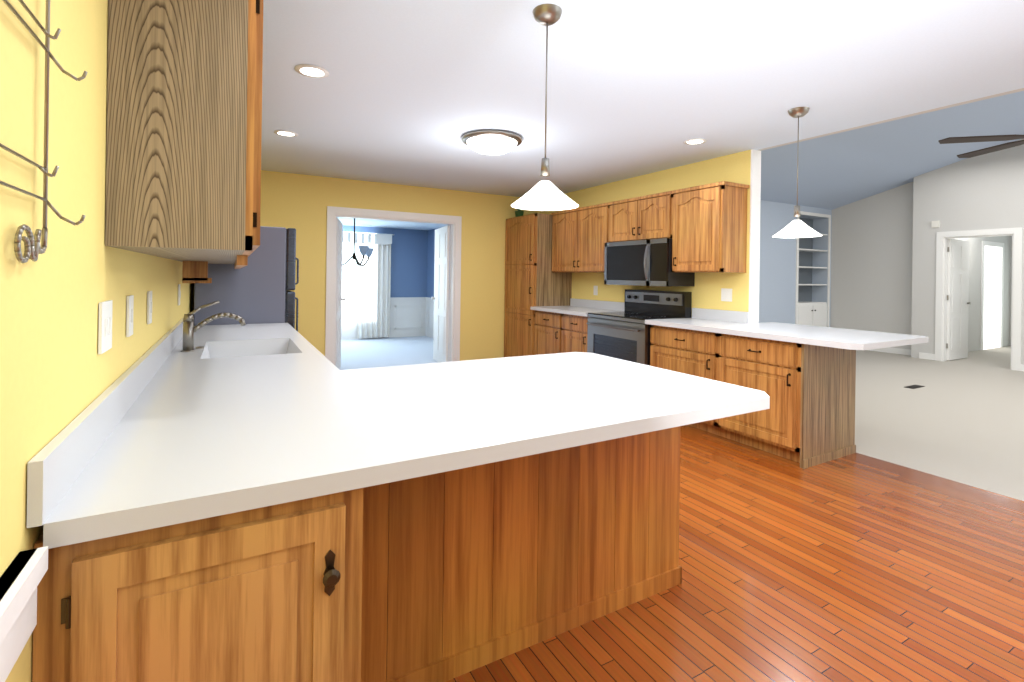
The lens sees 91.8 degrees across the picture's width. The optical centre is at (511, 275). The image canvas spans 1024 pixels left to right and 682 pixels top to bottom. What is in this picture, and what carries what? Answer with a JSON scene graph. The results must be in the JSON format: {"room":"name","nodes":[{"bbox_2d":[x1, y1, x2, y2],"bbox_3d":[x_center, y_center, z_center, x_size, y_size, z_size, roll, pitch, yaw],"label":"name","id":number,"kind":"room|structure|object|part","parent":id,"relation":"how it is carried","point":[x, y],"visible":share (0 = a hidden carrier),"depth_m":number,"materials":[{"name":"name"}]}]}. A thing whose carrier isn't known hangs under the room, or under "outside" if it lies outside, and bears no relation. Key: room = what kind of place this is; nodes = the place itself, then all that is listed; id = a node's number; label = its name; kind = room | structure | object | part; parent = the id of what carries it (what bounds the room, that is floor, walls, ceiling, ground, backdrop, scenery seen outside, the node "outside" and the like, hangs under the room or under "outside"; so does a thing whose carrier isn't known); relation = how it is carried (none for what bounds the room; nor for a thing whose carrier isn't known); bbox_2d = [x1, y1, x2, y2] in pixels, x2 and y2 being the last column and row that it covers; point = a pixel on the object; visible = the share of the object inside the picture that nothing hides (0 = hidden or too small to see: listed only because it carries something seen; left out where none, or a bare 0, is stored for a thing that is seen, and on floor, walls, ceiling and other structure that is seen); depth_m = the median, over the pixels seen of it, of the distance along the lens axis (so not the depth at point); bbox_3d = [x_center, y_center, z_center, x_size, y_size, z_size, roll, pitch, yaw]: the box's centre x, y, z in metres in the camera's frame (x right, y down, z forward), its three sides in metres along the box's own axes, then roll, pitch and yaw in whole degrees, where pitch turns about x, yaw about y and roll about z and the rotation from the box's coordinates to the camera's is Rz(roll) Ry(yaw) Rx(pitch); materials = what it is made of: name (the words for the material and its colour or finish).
{"room":"kitchen","nodes":[
{"label":"kitchen","id":0,"kind":"room"},
{"bbox_2d":[0,0,193,681],"bbox_3d":[-1.063,0.055,1.209,0.120,2.480,9.790,1,0,-29],"label":"wall","id":1,"kind":"structure","parent":0,"point":[58,373],"depth_m":0.88,"materials":[{"name":"yellow paint"}]},
{"bbox_2d":[0,549,36,681],"bbox_3d":[0.308,0.482,-1.086,0.020,0.115,4.200,1,0,-29],"label":"trim","id":2,"kind":"structure","parent":1,"relation":"attached to","point":[14,642],"depth_m":0.68,"materials":[{"name":"white paint"}]},
{"bbox_2d":[0,546,47,645],"bbox_3d":[0.314,0.442,-1.083,0.032,0.035,4.200,1,0,-29],"label":"trim","id":3,"kind":"structure","parent":1,"relation":"attached to","point":[17,595],"depth_m":0.67,"materials":[{"name":"white paint"}]},
{"bbox_2d":[0,0,87,262],"bbox_3d":[-0.408,-0.525,0.256,0.052,1.022,1.254,1,0,-29],"label":"wall hook rack","id":4,"kind":"object","parent":1,"relation":"attached to","point":[34,248],"visible":0.98,"depth_m":0.77,"materials":[{"name":"silver metal"}]},
{"bbox_2d":[98,300,112,353],"bbox_3d":[-0.983,0.121,1.203,0.010,0.120,0.115,1,0,-29],"label":"outlet","id":5,"kind":"object","parent":1,"relation":"attached to","point":[105,329],"depth_m":1.18,"materials":[{"name":"white plastic"}]},
{"bbox_2d":[27,312,190,527],"bbox_3d":[-1.537,0.323,2.187,0.018,0.100,3.275,1,0,-29],"label":"backsplash","id":6,"kind":"structure","parent":1,"relation":"attached to","point":[51,473],"depth_m":0.99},
{"bbox_2d":[126,295,133,336],"bbox_3d":[-1.145,0.119,1.490,0.010,0.120,0.075,1,0,-29],"label":"outlet","id":7,"kind":"object","parent":1,"relation":"attached to","point":[130,299],"depth_m":1.47,"materials":[{"name":"white plastic"}]},
{"bbox_2d":[147,291,151,323],"bbox_3d":[-1.347,0.116,1.847,0.010,0.120,0.075,1,0,-29],"label":"outlet","id":8,"kind":"object","parent":1,"relation":"attached to","point":[149,293],"depth_m":1.82,"materials":[{"name":"white plastic"}]},
{"bbox_2d":[178,284,180,304],"bbox_3d":[-1.927,0.108,2.875,0.010,0.120,0.075,1,0,-29],"label":"outlet","id":9,"kind":"object","parent":1,"relation":"attached to","point":[179,292],"depth_m":2.86,"materials":[{"name":"white plastic"}]},
{"bbox_2d":[105,0,262,259],"bbox_3d":[-0.963,-0.453,1.511,0.336,0.759,0.525,1,0,-29],"label":"upper cabinet","id":10,"kind":"object","parent":1,"relation":"attached to","point":[184,131],"depth_m":1.28,"materials":[{"name":"brown wood"}]},
{"bbox_2d":[157,256,247,263],"bbox_3d":[-1.172,-0.456,1.882,0.336,0.759,0.593,1,0,-29],"label":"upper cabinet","id":11,"kind":"object","parent":1,"relation":"attached to","point":[238,261],"depth_m":1.76,"materials":[{"name":"brown wood"}]},
{"bbox_2d":[176,260,236,263],"bbox_3d":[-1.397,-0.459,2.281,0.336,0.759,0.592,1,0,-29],"label":"under-cabinet light","id":12,"kind":"object","parent":1,"relation":"attached to","point":[183,261],"depth_m":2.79,"materials":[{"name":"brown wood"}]},
{"bbox_2d":[234,264,244,267],"bbox_3d":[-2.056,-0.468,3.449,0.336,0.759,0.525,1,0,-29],"label":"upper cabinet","id":13,"kind":"object","parent":1,"relation":"attached to","point":[235,265],"depth_m":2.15,"materials":[{"name":"brown wood"}]},
{"bbox_2d":[151,324,336,383],"bbox_3d":[-1.519,0.394,2.823,0.640,0.040,2.185,1,0,-29],"label":"countertop","id":14,"kind":"structure","parent":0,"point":[312,360],"depth_m":2.20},
{"bbox_2d":[191,336,306,359],"bbox_3d":[-1.384,0.463,2.633,0.454,0.166,0.664,1,0,-29],"label":"sink","id":15,"kind":"object","parent":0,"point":[238,345],"depth_m":2.88,"materials":[{"name":"white ceramic"}]},
{"bbox_2d":[343,225,427,296],"bbox_3d":[-3.649,0.125,9.723,5.150,2.270,0.120,1,0,-29],"label":"wall","id":16,"kind":"structure","parent":0,"point":[409,247],"depth_m":10.46,"materials":[{"name":"blue paint"}]},
{"bbox_2d":[342,242,357,321],"bbox_3d":[-3.884,0.056,9.481,1.900,1.700,0.001,1,0,-29],"label":"dining window","id":17,"kind":"structure","parent":16,"relation":"in","point":[349,283],"depth_m":9.85,"materials":[{"name":"white"}]},
{"bbox_2d":[343,231,393,244],"bbox_3d":[-3.577,-0.755,9.465,2.700,0.232,0.052,1,0,-29],"label":"curtain valance","id":18,"kind":"object","parent":16,"relation":"attached to","point":[373,238],"visible":0.27,"depth_m":9.86,"materials":[{"name":"white fabric"}]},
{"bbox_2d":[357,243,390,338],"bbox_3d":[-2.773,0.227,9.989,0.660,2.030,0.090,1,0,-29],"label":"panel","id":19,"kind":"object","parent":18,"relation":"hanging from","point":[373,296],"visible":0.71,"depth_m":9.99,"materials":[{"name":"white fabric"}]},
{"bbox_2d":[336,217,446,229],"bbox_3d":[-2.716,-1.048,8.099,5.150,0.100,3.850,1,0,-29],"label":"ceiling","id":20,"kind":"structure","parent":0,"point":[388,224],"depth_m":9.49,"materials":[{"name":"paint"}]},
{"bbox_2d":[342,218,373,265],"bbox_3d":[-2.627,-0.580,8.197,0.845,0.833,0.810,1,0,-29],"label":"chandelier","id":21,"kind":"object","parent":20,"relation":"hanging from","point":[367,251],"visible":0.75,"depth_m":8.25,"materials":[{"name":"brown metal"}]},
{"bbox_2d":[339,336,448,369],"bbox_3d":[-2.739,1.322,8.082,5.150,0.100,4.050,1,0,-29],"label":"floor","id":22,"kind":"structure","parent":0,"point":[373,353],"depth_m":8.34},
{"bbox_2d":[260,170,539,360],"bbox_3d":[-1.450,0.050,6.543,4.450,2.480,0.120,1,0,-29],"label":"wall","id":23,"kind":"structure","parent":0,"point":[483,236],"depth_m":6.48,"materials":[{"name":"yellow paint"}]},
{"bbox_2d":[334,218,344,368],"bbox_3d":[-2.290,0.269,6.582,0.278,1.995,0.782,1,0,-29],"label":"door leaf","id":24,"kind":"structure","parent":23,"relation":"in","point":[339,299],"depth_m":6.41,"materials":[{"name":"white wood"}]},
{"bbox_2d":[325,206,461,363],"bbox_3d":[-1.515,0.227,6.496,1.765,2.125,0.140,1,0,-29],"label":"door frame","id":25,"kind":"structure","parent":23,"relation":"attached to","point":[329,319],"depth_m":6.46,"materials":[{"name":"white paint"}]},
{"bbox_2d":[431,225,449,362],"bbox_3d":[-1.044,0.286,7.305,0.146,1.995,0.797,1,0,-29],"label":"door leaf","id":26,"kind":"structure","parent":23,"relation":"in","point":[441,294],"depth_m":7.18,"materials":[{"name":"white wood"}]},
{"bbox_2d":[427,228,449,297],"bbox_3d":[-0.861,0.163,9.087,0.120,2.270,3.730,1,0,-29],"label":"wall","id":27,"kind":"structure","parent":0,"point":[430,262],"depth_m":10.48,"materials":[{"name":"blue paint"}]},
{"bbox_2d":[261,0,1023,196],"bbox_3d":[0.867,-1.238,2.288,4.510,0.160,9.790,1,0,-29],"label":"ceiling","id":28,"kind":"structure","parent":0,"point":[409,92],"depth_m":2.91,"materials":[{"name":"paint"}]},
{"bbox_2d":[274,130,297,136],"bbox_3d":[-1.890,-1.191,4.149,0.188,0.009,0.188,1,0,-29],"label":"recessed light","id":29,"kind":"object","parent":28,"relation":"in","point":[286,133],"visible":0.98,"depth_m":4.15,"materials":[{"name":"white glass"}]},
{"bbox_2d":[295,64,328,77],"bbox_3d":[-1.154,-1.181,2.865,0.188,0.009,0.188,1,0,-29],"label":"recessed light","id":30,"kind":"object","parent":28,"relation":"in","point":[311,71],"visible":1,"depth_m":2.86,"materials":[{"name":"white glass"}]},
{"bbox_2d":[461,130,522,154],"bbox_3d":[-0.170,-1.107,4.213,0.520,0.129,0.520,1,0,-29],"label":"flush ceiling light","id":31,"kind":"object","parent":28,"relation":"attached to","point":[493,142],"visible":1,"depth_m":4.07,"materials":[{"name":"white glass"}]},
{"bbox_2d":[511,4,578,210],"bbox_3d":[0.150,-0.739,2.192,0.300,0.859,0.300,1,0,-29],"label":"light","id":32,"kind":"object","parent":28,"relation":"hanging from","point":[544,195],"visible":1,"depth_m":2.17,"materials":[{"name":"white glass"}]},
{"bbox_3d":[0.145,-0.363,2.192,0.300,0.109,0.300,1,0,-29],"label":"lamp shade","id":33,"kind":"part","parent":32,"relation":"part of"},
{"bbox_2d":[683,138,706,144],"bbox_3d":[1.558,-1.143,4.224,0.188,0.009,0.188,1,0,-29],"label":"recessed light","id":34,"kind":"object","parent":28,"relation":"in","point":[694,141],"visible":1,"depth_m":4.22,"materials":[{"name":"white glass"}]},
{"bbox_2d":[772,107,821,237],"bbox_3d":[1.965,-0.709,3.412,0.300,0.869,0.300,1,0,-29],"label":"pendant light","id":35,"kind":"object","parent":28,"relation":"hanging from","point":[797,229],"visible":1,"depth_m":3.38,"materials":[{"name":"white glass"}]},
{"bbox_3d":[1.960,-0.329,3.412,0.300,0.109,0.300,1,0,-29],"label":"lamp shade","id":36,"kind":"part","parent":35,"relation":"part of","materials":[{"name":"white glass"}]},
{"bbox_2d":[540,150,750,317],"bbox_3d":[1.327,0.088,6.027,0.120,2.480,3.510,1,0,-29],"label":"wall","id":37,"kind":"structure","parent":0,"point":[705,290],"depth_m":5.09,"materials":[{"name":"yellow paint"}]},
{"bbox_2d":[552,209,571,272],"bbox_3d":[0.831,-0.444,6.441,0.347,0.790,0.634,1,0,-29],"label":"upper cabinet","id":38,"kind":"object","parent":37,"relation":"attached to","point":[561,220],"depth_m":6.42,"materials":[{"name":"brown wood"}]},
{"bbox_2d":[572,203,607,271],"bbox_3d":[1.092,-0.440,5.978,0.347,0.790,0.664,1,0,-29],"label":"upper cabinet","id":39,"kind":"object","parent":37,"relation":"attached to","point":[589,223],"depth_m":5.92,"materials":[{"name":"brown wood"}]},
{"bbox_2d":[594,286,597,294],"bbox_3d":[1.070,0.185,6.348,0.006,0.120,0.075,1,0,-29],"label":"outlet","id":40,"kind":"object","parent":37,"relation":"attached to","point":[595,287],"depth_m":6.34,"materials":[{"name":"white plastic"}]},
{"bbox_2d":[604,198,631,244],"bbox_3d":[1.371,-0.601,5.487,0.347,0.460,0.524,1,0,-29],"label":"upper cabinet","id":41,"kind":"object","parent":37,"relation":"attached to","point":[619,212],"depth_m":5.46,"materials":[{"name":"brown wood"}]},
{"bbox_2d":[632,191,667,240],"bbox_3d":[1.571,-0.598,5.133,0.347,0.460,0.524,1,0,-29],"label":"upper cabinet","id":42,"kind":"object","parent":37,"relation":"attached to","point":[649,212],"depth_m":5.06,"materials":[{"name":"brown wood"}]},
{"bbox_2d":[604,238,694,285],"bbox_3d":[1.420,-0.134,5.285,0.450,0.468,0.920,1,0,-29],"label":"over-the-range microwave","id":43,"kind":"object","parent":42,"relation":"attached to","point":[648,262],"visible":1,"depth_m":5.08,"materials":[{"name":"silver metal"}]},
{"bbox_2d":[572,298,747,320],"bbox_3d":[1.465,0.365,5.629,0.020,0.100,2.678,1,0,-29],"label":"backsplash","id":44,"kind":"structure","parent":37,"relation":"attached to","point":[712,314],"depth_m":4.89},
{"bbox_2d":[668,181,749,272],"bbox_3d":[1.830,-0.430,4.670,0.347,0.790,0.600,1,0,-29],"label":"upper cabinet","id":45,"kind":"object","parent":37,"relation":"attached to","point":[707,223],"depth_m":4.47,"materials":[{"name":"brown wood"}]},
{"bbox_2d":[721,288,731,301],"bbox_3d":[2.019,0.178,4.667,0.006,0.120,0.115,1,0,-29],"label":"outlet","id":46,"kind":"object","parent":37,"relation":"attached to","point":[726,294],"depth_m":4.66,"materials":[{"name":"white plastic"}]},
{"bbox_2d":[748,149,760,322],"bbox_3d":[2.194,0.100,4.493,0.128,2.480,0.014,1,0,-29],"label":"trim","id":47,"kind":"structure","parent":37,"relation":"attached to","point":[755,200],"depth_m":4.48,"materials":[{"name":"white paint"}]},
{"bbox_2d":[446,425,1023,681],"bbox_3d":[0.878,1.372,2.246,4.550,0.100,9.670,1,0,-29],"label":"floor","id":48,"kind":"structure","parent":0,"point":[856,567],"depth_m":2.11,"materials":[{"name":"brown wood"}]},
{"bbox_2d":[32,480,374,681],"bbox_3d":[-0.650,0.864,1.107,0.513,0.874,0.484,1,0,-29],"label":"base cabinet","id":49,"kind":"object","parent":48,"relation":"on","point":[259,502],"depth_m":0.90,"materials":[{"name":"brown wood"}]},
{"bbox_3d":[-0.531,0.820,0.907,0.424,0.715,0.019,1,0,-29],"label":"door","id":50,"kind":"part","parent":49,"relation":"part of","materials":[{"name":"brown wood"}]},
{"bbox_2d":[39,352,769,539],"bbox_3d":[-0.170,0.412,1.707,1.892,0.040,1.085,1,0,-29],"label":"countertop","id":51,"kind":"structure","parent":49,"relation":"on","point":[184,447],"depth_m":1.32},
{"bbox_2d":[194,226,298,331],"bbox_3d":[-2.208,0.445,4.137,0.713,1.670,0.750,1,0,-29],"label":"fridge","id":52,"kind":"object","parent":48,"relation":"on","point":[259,287],"visible":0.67,"depth_m":3.85,"materials":[{"name":"silver metal"}]},
{"bbox_3d":[-1.951,0.424,4.282,0.067,1.618,0.744,1,0,-29],"label":"door","id":53,"kind":"part","parent":52,"relation":"part of","materials":[{"name":"silver metal"}]},
{"bbox_2d":[371,484,402,681],"bbox_3d":[-0.586,0.865,1.729,0.210,0.874,0.581,1,0,-29],"label":"wood panel","id":54,"kind":"object","parent":48,"relation":"on","point":[387,614],"depth_m":1.51,"materials":[{"name":"brown wood"}]},
{"bbox_2d":[403,472,450,681],"bbox_3d":[-0.453,0.866,1.805,0.206,0.874,0.581,1,0,-29],"label":"wood panel","id":55,"kind":"object","parent":48,"relation":"on","point":[427,501],"depth_m":1.57,"materials":[{"name":"brown wood"}]},
{"bbox_2d":[447,464,502,680],"bbox_3d":[-0.283,0.869,1.901,0.184,0.874,0.581,1,0,-29],"label":"wood panel","id":56,"kind":"object","parent":48,"relation":"on","point":[473,606],"depth_m":1.66,"materials":[{"name":"brown wood"}]},
{"bbox_2d":[499,456,542,658],"bbox_3d":[-0.150,0.871,1.976,0.232,0.874,0.581,1,0,-29],"label":"wood panel","id":57,"kind":"object","parent":48,"relation":"on","point":[521,482],"depth_m":1.74,"materials":[{"name":"brown wood"}]},
{"bbox_3d":[-0.038,0.873,2.022,1.453,0.874,0.572,1,0,-29],"label":"panel","id":58,"kind":"part","parent":57,"relation":"part of","materials":[{"name":"brown wood"}]},
{"bbox_2d":[504,213,571,356],"bbox_3d":[0.348,0.245,7.013,0.607,2.140,0.828,1,0,-29],"label":"tall cabinet","id":59,"kind":"object","parent":48,"relation":"on","point":[530,280],"depth_m":6.71,"materials":[{"name":"brown wood"}]},
{"bbox_2d":[512,203,523,216],"bbox_3d":[0.122,-0.977,7.084,0.327,0.290,0.300,1,0,-29],"label":"potted plant","id":60,"kind":"object","parent":59,"relation":"on","point":[519,212],"visible":0.46,"depth_m":7.01,"materials":[{"name":"green plant"}]},
{"bbox_2d":[532,309,555,354],"bbox_3d":[0.704,0.883,6.367,0.607,0.874,0.655,1,0,-29],"label":"base cabinet","id":61,"kind":"object","parent":48,"relation":"on","point":[543,324],"depth_m":6.30,"materials":[{"name":"brown wood"}]},
{"bbox_2d":[543,444,598,640],"bbox_3d":[0.057,0.874,2.093,0.243,0.874,0.581,1,0,-29],"label":"wood panel","id":62,"kind":"object","parent":48,"relation":"on","point":[571,477],"depth_m":1.85,"materials":[{"name":"brown wood"}]},
{"bbox_2d":[556,313,587,352],"bbox_3d":[0.973,0.886,5.891,0.607,0.874,0.580,1,0,-29],"label":"base cabinet","id":63,"kind":"object","parent":48,"relation":"on","point":[571,332],"depth_m":5.79,"materials":[{"name":"brown wood"}]},
{"bbox_2d":[532,305,623,316],"bbox_3d":[0.815,0.426,6.131,0.658,0.040,1.166,1,0,-29],"label":"countertop","id":64,"kind":"structure","parent":63,"relation":"on","point":[576,310],"depth_m":6.03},
{"bbox_2d":[595,440,622,618],"bbox_3d":[0.187,0.875,2.166,0.181,0.874,0.581,1,0,-29],"label":"base cabinet","id":65,"kind":"object","parent":48,"relation":"on","point":[611,453],"depth_m":1.94,"materials":[{"name":"brown wood"}]},
{"bbox_2d":[586,289,691,365],"bbox_3d":[1.293,0.730,5.220,0.677,1.155,0.880,1,0,-29],"label":"range","id":66,"kind":"object","parent":48,"relation":"on","point":[625,335],"visible":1,"depth_m":5.11,"materials":[{"name":"silver metal"}]},
{"bbox_3d":[1.324,0.288,5.234,0.620,0.270,0.880,1,0,-29],"label":"glass","id":67,"kind":"part","parent":66,"relation":"part of","materials":[{"name":"black glass"}]},
{"bbox_2d":[619,432,666,608],"bbox_3d":[0.360,0.878,2.259,0.288,0.874,0.573,1,0,-29],"label":"base cabinet","id":68,"kind":"object","parent":48,"relation":"on","point":[643,510],"depth_m":2.03,"materials":[{"name":"brown wood"}]},
{"bbox_2d":[667,428,681,588],"bbox_3d":[0.501,0.880,2.344,0.181,0.874,0.581,1,0,-29],"label":"base cabinet","id":69,"kind":"object","parent":48,"relation":"on","point":[674,570],"depth_m":2.12,"materials":[{"name":"brown wood"}]},
{"bbox_2d":[650,325,711,431],"bbox_3d":[1.753,0.897,4.511,0.607,0.874,0.790,1,0,-29],"label":"base cabinet","id":70,"kind":"object","parent":48,"relation":"on","point":[687,351],"depth_m":4.36,"materials":[{"name":"brown wood"}]},
{"bbox_2d":[708,333,847,468],"bbox_3d":[2.088,0.902,3.916,0.607,0.874,0.715,1,0,-29],"label":"base cabinet","id":71,"kind":"object","parent":48,"relation":"on","point":[803,377],"depth_m":3.63,"materials":[{"name":"brown wood"}]},
{"bbox_2d":[645,317,928,349],"bbox_3d":[2.137,0.444,4.126,0.990,0.040,1.838,1,0,-29],"label":"countertop","id":72,"kind":"structure","parent":71,"relation":"on","point":[831,338],"depth_m":3.71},
{"bbox_3d":[2.319,0.905,3.620,0.688,0.874,0.028,1,0,-29],"label":"panel","id":73,"kind":"part","parent":71,"relation":"part of","materials":[{"name":"beige wood"}]},
{"bbox_2d":[759,200,796,323],"bbox_3d":[3.069,-0.023,8.336,5.180,2.750,0.420,1,0,-29],"label":"wall","id":74,"kind":"structure","parent":0,"point":[777,282],"depth_m":9.10,"materials":[{"name":"paint"}]},
{"bbox_2d":[798,218,812,301],"bbox_3d":[5.693,0.108,9.990,1.020,2.560,0.120,1,0,-29],"label":"wall","id":75,"kind":"structure","parent":0,"point":[805,277],"depth_m":10.07,"materials":[{"name":"grey paint"}]},
{"bbox_2d":[799,205,827,218],"bbox_3d":[5.786,-1.265,9.860,1.020,0.190,0.420,1,0,-29],"label":"wall","id":76,"kind":"structure","parent":0,"point":[813,210],"depth_m":9.74,"materials":[{"name":"paint"}]},
{"bbox_2d":[812,209,831,326],"bbox_3d":[6.316,0.022,10.169,0.240,2.750,0.420,1,0,-29],"label":"wall","id":77,"kind":"structure","parent":0,"point":[819,276],"depth_m":10.04,"materials":[{"name":"paint"}]},
{"bbox_2d":[830,182,912,349],"bbox_3d":[6.763,-0.194,9.507,0.120,3.193,2.010,1,0,-29],"label":"wall","id":78,"kind":"structure","parent":0,"point":[871,259],"depth_m":9.31,"materials":[{"name":"grey paint"}]},
{"bbox_2d":[870,347,910,354],"bbox_3d":[6.756,1.353,9.343,0.015,0.100,1.470,1,0,-29],"label":"baseboard","id":79,"kind":"structure","parent":78,"relation":"attached to","point":[898,351],"depth_m":9.00,"materials":[{"name":"white paint"}]},
{"bbox_2d":[759,88,1023,150],"bbox_3d":[3.072,-2.414,3.059,0.060,2.572,8.740,1,0,-29],"label":"wall","id":80,"kind":"structure","parent":0,"point":[948,106],"depth_m":3.52,"materials":[{"name":"grey paint"}]},
{"bbox_2d":[761,91,1023,209],"bbox_3d":[7.419,-2.475,5.685,10.210,2.533,9.280,1,0,-29],"label":"ceiling","id":81,"kind":"structure","parent":0,"point":[837,170],"depth_m":7.34,"materials":[{"name":"blue paint"}]},
{"bbox_2d":[938,134,1023,157],"bbox_3d":[4.044,-1.730,3.694,1.274,1.530,1.281,1,0,-29],"label":"ceiling fan","id":82,"kind":"object","parent":81,"relation":"hanging from","point":[968,139],"visible":1,"depth_m":3.85,"materials":[{"name":"brown wood"}]},
{"bbox_2d":[911,175,921,357],"bbox_3d":[7.118,-0.189,8.622,0.370,3.193,0.120,1,0,-29],"label":"wall","id":83,"kind":"structure","parent":0,"point":[916,252],"depth_m":8.53,"materials":[{"name":"grey paint"}]},
{"bbox_2d":[855,346,1023,500],"bbox_3d":[7.382,1.462,5.695,10.170,0.100,9.280,1,0,-29],"label":"floor","id":84,"kind":"structure","parent":0,"point":[961,420],"depth_m":4.84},
{"bbox_2d":[795,211,830,326],"bbox_3d":[5.805,0.080,9.792,1.140,2.620,0.333,1,0,-29],"label":"shelf niche","id":85,"kind":"object","parent":84,"relation":"on","point":[811,313],"visible":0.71,"depth_m":9.70,"materials":[{"name":"white paint"}]},
{"bbox_2d":[905,385,924,388],"bbox_3d":[5.000,1.376,6.164,0.300,0.006,0.100,1,0,-29],"label":"floor vent","id":86,"kind":"object","parent":84,"relation":"in","point":[914,386],"visible":0.86,"depth_m":6.16,"materials":[{"name":"brown metal"}]},
{"bbox_2d":[920,139,1023,364],"bbox_3d":[8.809,-1.095,5.396,0.120,5.052,7.150,1,0,-29],"label":"wall","id":87,"kind":"structure","parent":0,"point":[979,192],"depth_m":7.95,"materials":[{"name":"grey paint"}]},
{"bbox_2d":[919,352,934,359],"bbox_3d":[7.013,1.357,8.380,0.015,0.100,0.220,1,0,-29],"label":"baseboard","id":88,"kind":"structure","parent":87,"relation":"attached to","point":[928,356],"depth_m":8.37,"materials":[{"name":"white paint"}]},
{"bbox_2d":[931,221,938,227],"bbox_3d":[7.085,-0.867,8.300,0.019,0.110,0.100,1,0,-29],"label":"thermostat","id":89,"kind":"object","parent":87,"relation":"attached to","point":[934,224],"visible":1,"depth_m":8.30,"materials":[{"name":"white plastic"}]},
{"bbox_2d":[946,239,970,359],"bbox_3d":[7.564,0.396,8.383,0.755,2.013,0.078,1,0,-29],"label":"door leaf","id":90,"kind":"structure","parent":87,"relation":"in","point":[958,294],"depth_m":8.35,"materials":[{"name":"white wood"}]},
{"bbox_3d":[7.550,0.364,8.375,0.721,1.680,0.078,1,0,-29],"label":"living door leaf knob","id":91,"kind":"part","parent":90,"relation":"part of","materials":[{"name":"white wood"}]},
{"bbox_2d":[935,227,1022,370],"bbox_3d":[7.384,0.342,7.864,0.140,2.140,1.030,1,0,-29],"label":"door frame","id":92,"kind":"structure","parent":87,"relation":"attached to","point":[1017,302],"depth_m":7.83,"materials":[{"name":"white paint"}]},
{"bbox_2d":[953,236,1010,351],"bbox_3d":[8.718,0.190,9.471,3.760,2.480,0.120,1,0,-29],"label":"wall","id":93,"kind":"structure","parent":0,"point":[974,308],"depth_m":9.55,"materials":[{"name":"grey paint"}]},
{"bbox_2d":[980,241,1003,349],"bbox_3d":[9.560,0.382,9.867,1.080,2.120,0.020,1,0,-29],"label":"door frame","id":94,"kind":"structure","parent":93,"relation":"attached to","point":[982,295],"depth_m":9.64,"materials":[{"name":"white paint"}]},
{"bbox_2d":[983,246,1001,349],"bbox_3d":[9.557,0.427,9.871,0.900,2.030,0.001,1,0,-29],"label":"door","id":95,"kind":"structure","parent":93,"relation":"in","point":[992,297],"depth_m":9.88,"materials":[{"name":"white wood"}]},
{"bbox_2d":[1009,236,1011,345],"bbox_3d":[10.764,0.218,9.794,0.120,2.480,1.570,1,0,-29],"label":"wall","id":96,"kind":"structure","parent":0,"point":[1010,292],"depth_m":10.33,"materials":[{"name":"grey paint"}]},
{"bbox_3d":[-4.892,0.108,6.811,0.120,2.270,3.730,1,0,-29],"label":"wall","id":97,"kind":"structure","parent":0,"visible":0},
{"bbox_2d":[341,297,424,339],"bbox_3d":[-3.792,0.843,9.552,4.510,0.830,0.043,1,0,-29],"label":"trim","id":98,"kind":"structure","parent":97,"relation":"attached to","point":[411,316],"depth_m":10.39,"materials":[{"name":"white paint"}]},
{"bbox_2d":[425,297,448,342],"bbox_3d":[-0.927,0.882,9.015,0.043,0.830,3.660,1,0,-29],"label":"trim","id":99,"kind":"structure","parent":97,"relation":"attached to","point":[429,304],"depth_m":10.43,"materials":[{"name":"white paint"}]}
]}

